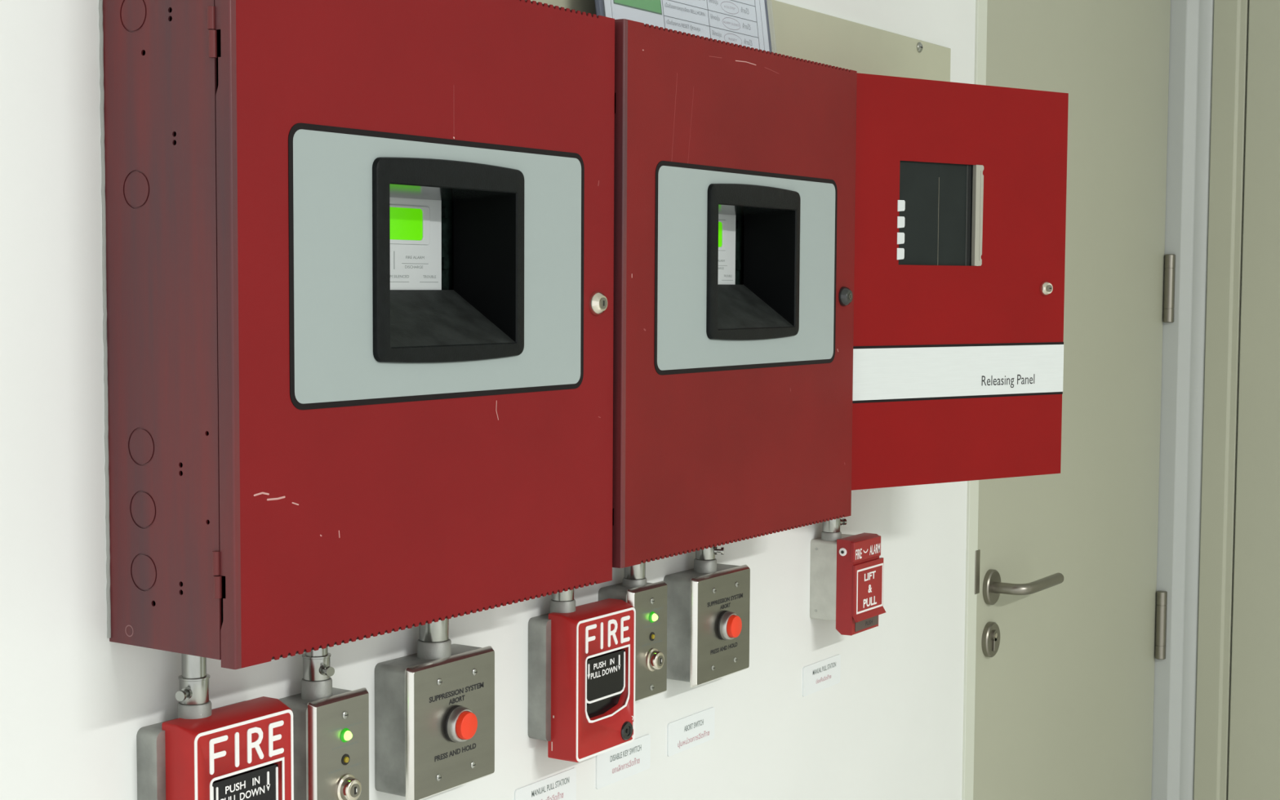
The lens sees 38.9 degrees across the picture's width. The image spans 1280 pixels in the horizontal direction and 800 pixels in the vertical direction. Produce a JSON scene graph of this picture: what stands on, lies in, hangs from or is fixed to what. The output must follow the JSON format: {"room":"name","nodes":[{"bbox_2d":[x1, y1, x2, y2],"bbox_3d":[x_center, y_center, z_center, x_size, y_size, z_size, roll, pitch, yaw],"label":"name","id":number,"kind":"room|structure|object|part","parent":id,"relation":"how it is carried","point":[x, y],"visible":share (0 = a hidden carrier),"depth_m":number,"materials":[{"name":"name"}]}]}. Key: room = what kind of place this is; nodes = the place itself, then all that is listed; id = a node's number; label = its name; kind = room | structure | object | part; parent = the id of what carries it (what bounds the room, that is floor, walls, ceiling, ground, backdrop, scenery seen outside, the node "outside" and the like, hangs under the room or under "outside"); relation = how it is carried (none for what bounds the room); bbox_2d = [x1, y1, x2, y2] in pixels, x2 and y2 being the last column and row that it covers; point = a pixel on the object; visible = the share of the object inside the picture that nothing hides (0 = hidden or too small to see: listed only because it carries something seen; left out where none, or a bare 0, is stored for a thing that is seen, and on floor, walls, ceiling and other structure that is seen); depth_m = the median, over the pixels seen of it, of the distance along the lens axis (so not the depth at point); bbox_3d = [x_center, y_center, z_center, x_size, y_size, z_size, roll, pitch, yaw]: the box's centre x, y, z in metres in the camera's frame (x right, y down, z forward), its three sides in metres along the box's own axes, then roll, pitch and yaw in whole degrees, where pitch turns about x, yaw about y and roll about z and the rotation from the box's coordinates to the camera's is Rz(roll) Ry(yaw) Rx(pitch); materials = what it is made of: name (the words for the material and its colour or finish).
{"room":"fire control room","nodes":[
{"label":"fire control room","id":0,"kind":"room"},
{"bbox_2d":[0,0,975,799],"bbox_3d":[-0.388,0.065,1.458,0.120,2.700,5.200,3,4,33],"label":"wall","id":1,"kind":"structure","parent":0,"point":[75,701],"depth_m":1.40,"materials":[{"name":"paint"}]},
{"bbox_2d":[136,696,293,799],"bbox_3d":[-0.327,0.314,1.411,0.054,0.145,0.118,3,4,33],"label":"station","id":2,"kind":"object","parent":1,"relation":"attached to","point":[243,750],"visible":1,"depth_m":1.38,"materials":[{"name":"metal"}]},
{"bbox_2d":[175,653,211,719],"bbox_3d":[-0.344,0.213,1.388,0.026,0.070,0.034,3,4,33],"label":"fitting","id":3,"kind":"object","parent":2,"relation":"attached to","point":[193,695],"visible":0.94,"depth_m":1.38,"materials":[{"name":"metal"}]},
{"bbox_3d":[-0.311,0.318,1.408,0.012,0.065,0.076,3,4,33],"label":"handle","id":4,"kind":"part","parent":2,"relation":"part of","materials":[{"name":"black plastic"}]},
{"bbox_2d":[278,687,368,799],"bbox_3d":[-0.260,0.304,1.514,0.053,0.120,0.072,3,4,33],"label":"switch","id":5,"kind":"object","parent":1,"relation":"attached to","point":[331,735],"visible":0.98,"depth_m":1.50,"materials":[{"name":"metal"}]},
{"bbox_2d":[301,646,334,700],"bbox_3d":[-0.265,0.209,1.501,0.034,0.076,0.026,3,4,33],"label":"fitting","id":6,"kind":"object","parent":5,"relation":"attached to","point":[317,681],"visible":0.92,"depth_m":1.50,"materials":[{"name":"metal"}]},
{"bbox_3d":[-0.249,0.305,1.508,0.007,0.120,0.070,3,4,33],"label":"plate","id":7,"kind":"part","parent":5,"relation":"part of","materials":[{"name":"silver metal"}]},
{"bbox_2d":[342,753,349,764],"bbox_3d":[-0.244,0.299,1.507,0.003,0.009,0.009,3,4,33],"label":"indicator light","id":8,"kind":"object","parent":5,"relation":"on","point":[345,757],"depth_m":1.51,"materials":[{"name":"yellow plastic"}]},
{"bbox_2d":[340,728,352,742],"bbox_3d":[-0.242,0.279,1.504,0.006,0.012,0.012,3,4,33],"label":"indicator light","id":9,"kind":"object","parent":5,"relation":"on","point":[346,734],"depth_m":1.50,"materials":[{"name":"green plastic"}]},
{"bbox_2d":[98,0,614,669],"bbox_3d":[-0.206,-0.080,1.489,0.141,0.511,0.477,3,4,33],"label":"control panel","id":10,"kind":"object","parent":1,"relation":"attached to","point":[357,260],"visible":1,"depth_m":1.36,"materials":[{"name":"paint"}]},
{"bbox_3d":[-0.214,-0.126,1.487,0.005,0.087,0.153,3,4,33],"label":"display panel","id":11,"kind":"part","parent":10,"relation":"part of","materials":[{"name":"white"}]},
{"bbox_3d":[-0.177,-0.112,1.472,0.068,0.162,0.187,3,4,33],"label":"display frame","id":12,"kind":"part","parent":10,"relation":"part of","materials":[{"name":"black plastic"}]},
{"bbox_2d":[374,643,494,799],"bbox_3d":[-0.176,0.290,1.635,0.059,0.121,0.122,3,4,33],"label":"switch","id":13,"kind":"object","parent":1,"relation":"attached to","point":[434,719],"visible":1,"depth_m":1.60,"materials":[{"name":"metal"}]},
{"bbox_2d":[417,617,451,659],"bbox_3d":[-0.185,0.197,1.630,0.031,0.068,0.031,3,4,33],"label":"fitting","id":14,"kind":"object","parent":13,"relation":"attached to","point":[433,642],"visible":0.52,"depth_m":1.62,"materials":[{"name":"metal"}]},
{"bbox_2d":[514,767,576,799],"bbox_3d":[-0.095,0.399,1.820,0.002,0.038,0.103,3,4,33],"label":"wall label","id":15,"kind":"object","parent":1,"relation":"attached to","point":[562,785],"visible":1,"depth_m":1.83,"materials":[{"name":"white"}]},
{"bbox_2d":[528,598,635,762],"bbox_3d":[-0.056,0.280,1.823,0.054,0.145,0.118,3,4,33],"label":"station","id":16,"kind":"object","parent":1,"relation":"attached to","point":[581,662],"visible":1,"depth_m":1.79,"materials":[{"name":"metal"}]},
{"bbox_2d":[550,588,575,613],"bbox_3d":[-0.076,0.184,1.795,0.026,0.061,0.026,3,4,33],"label":"fitting","id":17,"kind":"object","parent":16,"relation":"attached to","point":[564,602],"visible":0.42,"depth_m":1.78,"materials":[{"name":"metal"}]},
{"bbox_3d":[-0.040,0.284,1.819,0.012,0.065,0.076,3,4,33],"label":"handle","id":18,"kind":"part","parent":16,"relation":"part of","materials":[{"name":"black plastic"}]},
{"bbox_2d":[595,733,650,788],"bbox_3d":[-0.017,0.386,1.936,0.002,0.038,0.103,3,4,33],"label":"wall label","id":19,"kind":"object","parent":1,"relation":"attached to","point":[619,763],"visible":0.98,"depth_m":1.94,"materials":[{"name":"white"}]},
{"bbox_2d":[598,580,666,702],"bbox_3d":[-0.002,0.253,1.903,0.053,0.120,0.072,3,4,33],"label":"switch","id":20,"kind":"object","parent":1,"relation":"attached to","point":[649,601],"visible":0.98,"depth_m":1.89,"materials":[{"name":"metal"}]},
{"bbox_2d":[622,562,646,587],"bbox_3d":[-0.005,0.165,1.902,0.026,0.059,0.026,3,4,33],"label":"fitting","id":21,"kind":"object","parent":20,"relation":"attached to","point":[634,576],"visible":0.42,"depth_m":1.89,"materials":[{"name":"metal"}]},
{"bbox_3d":[0.008,0.254,1.897,0.007,0.120,0.070,3,4,33],"label":"plate","id":22,"kind":"part","parent":20,"relation":"part of","materials":[{"name":"silver metal"}]},
{"bbox_2d":[649,631,654,640],"bbox_3d":[0.014,0.247,1.896,0.003,0.009,0.009,3,4,33],"label":"indicator light","id":23,"kind":"object","parent":20,"relation":"on","point":[651,633],"depth_m":1.89,"materials":[{"name":"yellow plastic"}]},
{"bbox_2d":[648,611,657,622],"bbox_3d":[0.015,0.227,1.894,0.006,0.012,0.012,3,4,33],"label":"indicator light","id":24,"kind":"object","parent":20,"relation":"on","point":[653,615],"depth_m":1.89,"materials":[{"name":"green plastic"}]},
{"bbox_2d":[666,706,715,755],"bbox_3d":[0.058,0.375,2.051,0.002,0.037,0.100,3,4,33],"label":"wall label","id":25,"kind":"object","parent":1,"relation":"attached to","point":[689,731],"visible":1,"depth_m":2.05,"materials":[{"name":"white"}]},
{"bbox_2d":[663,563,750,688],"bbox_3d":[0.083,0.251,2.028,0.059,0.121,0.122,3,4,33],"label":"switch","id":26,"kind":"object","parent":1,"relation":"attached to","point":[708,614],"visible":0.99,"depth_m":1.99,"materials":[{"name":"metal"}]},
{"bbox_2d":[693,546,724,573],"bbox_3d":[0.076,0.160,2.019,0.034,0.063,0.026,3,4,33],"label":"fitting","id":27,"kind":"object","parent":26,"relation":"attached to","point":[704,562],"visible":0.6,"depth_m":2.01,"materials":[{"name":"metal"}]},
{"bbox_3d":[0.091,0.251,2.023,0.007,0.121,0.121,3,4,33],"label":"plate","id":28,"kind":"part","parent":26,"relation":"part of","materials":[{"name":"silver metal"}]},
{"bbox_2d":[612,18,857,568],"bbox_3d":[0.062,-0.109,1.885,0.139,0.502,0.474,3,4,33],"label":"fire alarm panel","id":29,"kind":"object","parent":1,"relation":"attached to","point":[735,165],"visible":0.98,"depth_m":1.82,"materials":[{"name":"paint"}]},
{"bbox_2d":[594,0,772,53],"bbox_3d":[0.043,-0.507,1.911,0.045,0.288,0.352,3,4,33],"label":"holder","id":30,"kind":"object","parent":29,"relation":"on","point":[599,4],"visible":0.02,"depth_m":1.78,"materials":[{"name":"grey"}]},
{"bbox_2d":[604,0,769,51],"bbox_3d":[0.044,-0.506,1.910,0.037,0.282,0.327,3,4,33],"label":"instruction sheet","id":31,"kind":"object","parent":30,"relation":"in","point":[740,22],"visible":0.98,"depth_m":1.93,"materials":[{"name":"white paper"}]},
{"bbox_3d":[0.059,-0.155,1.884,0.005,0.085,0.153,3,4,33],"label":"display panel","id":32,"kind":"part","parent":29,"relation":"part of","materials":[{"name":"white plastic"}]},
{"bbox_3d":[0.094,-0.141,1.870,0.064,0.158,0.185,3,4,33],"label":"display frame","id":33,"kind":"part","parent":29,"relation":"part of","materials":[{"name":"black plastic"}]},
{"bbox_2d":[530,0,951,81],"bbox_3d":[0.156,-0.379,2.138,0.010,0.184,1.025,3,4,33],"label":"notice board","id":34,"kind":"object","parent":1,"relation":"attached to","point":[797,32],"visible":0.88,"depth_m":2.29,"materials":[{"name":"beige paint"}]},
{"bbox_2d":[802,653,840,696],"bbox_3d":[0.232,0.351,2.314,0.002,0.037,0.101,3,4,33],"label":"wall label","id":35,"kind":"object","parent":1,"relation":"attached to","point":[822,674],"visible":1,"depth_m":2.31,"materials":[{"name":"white"}]},
{"bbox_2d":[809,532,885,635],"bbox_3d":[0.263,0.231,2.293,0.068,0.119,0.082,3,4,33],"label":"station","id":36,"kind":"object","parent":1,"relation":"attached to","point":[846,573],"visible":1,"depth_m":2.27,"materials":[{"name":"metal"}]},
{"bbox_2d":[821,517,846,541],"bbox_3d":[0.243,0.133,2.278,0.026,0.084,0.033,3,4,33],"label":"fitting","id":37,"kind":"object","parent":36,"relation":"attached to","point":[831,531],"visible":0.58,"depth_m":2.27,"materials":[{"name":"metal"}]},
{"bbox_2d":[839,547,846,555],"bbox_3d":[0.252,0.189,2.251,0.010,0.010,0.003,3,4,33],"label":"washer","id":38,"kind":"object","parent":36,"relation":"in","point":[842,551],"depth_m":2.25,"materials":[{"name":"silver metal"}]},
{"bbox_2d":[851,73,1068,490],"bbox_3d":[0.342,-0.142,2.208,0.250,0.475,0.350,3,4,33],"label":"releasing panel","id":39,"kind":"object","parent":1,"relation":"attached to","point":[960,211],"visible":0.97,"depth_m":2.16,"materials":[{"name":"red paint"}]},
{"bbox_2d":[961,0,987,799],"bbox_3d":[0.715,0.237,3.095,0.064,2.160,0.925,3,4,33],"label":"trim","id":40,"kind":"structure","parent":1,"relation":"attached to","point":[980,36],"depth_m":2.70,"materials":[{"name":"white paint"}]},
{"bbox_2d":[973,0,1175,799],"bbox_3d":[0.757,0.255,3.087,0.109,2.113,0.906,3,4,33],"label":"door","id":41,"kind":"structure","parent":1,"relation":"in","point":[1068,646],"depth_m":3.12,"materials":[{"name":"paint"}]},
{"bbox_3d":[0.506,0.258,2.719,0.002,0.066,0.016,3,4,33],"label":"strike plate","id":42,"kind":"part","parent":41,"relation":"part of","materials":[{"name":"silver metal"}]},
{"bbox_3d":[0.601,0.284,2.808,0.061,0.017,0.150,3,4,33],"label":"handle","id":43,"kind":"part","parent":41,"relation":"part of","materials":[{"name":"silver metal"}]},
{"bbox_2d":[1227,17,1248,785],"bbox_3d":[2.531,0.011,2.567,3.660,2.700,0.138,3,4,33],"label":"door frame","id":44,"kind":"structure","parent":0,"point":[1248,17],"depth_m":3.41,"materials":[{"name":"paint"}]},
{"bbox_2d":[1151,0,1213,799],"bbox_3d":[1.018,-0.055,3.454,0.114,2.700,0.037,3,4,33],"label":"trim","id":45,"kind":"structure","parent":44,"relation":"attached to","point":[1191,21],"depth_m":3.44,"materials":[{"name":"grey paint"}]},
{"bbox_2d":[1193,0,1248,799],"bbox_3d":[1.096,-0.052,3.414,0.060,2.700,0.018,3,4,33],"label":"trim","id":46,"kind":"structure","parent":44,"relation":"attached to","point":[1230,31],"depth_m":3.41,"materials":[{"name":"paint"}]},
{"bbox_2d":[1227,0,1279,799],"bbox_3d":[1.898,0.273,2.910,1.853,2.113,0.012,3,4,33],"label":"door","id":47,"kind":"structure","parent":44,"relation":"in","point":[1254,757],"depth_m":3.38,"materials":[{"name":"paint"}]}
]}

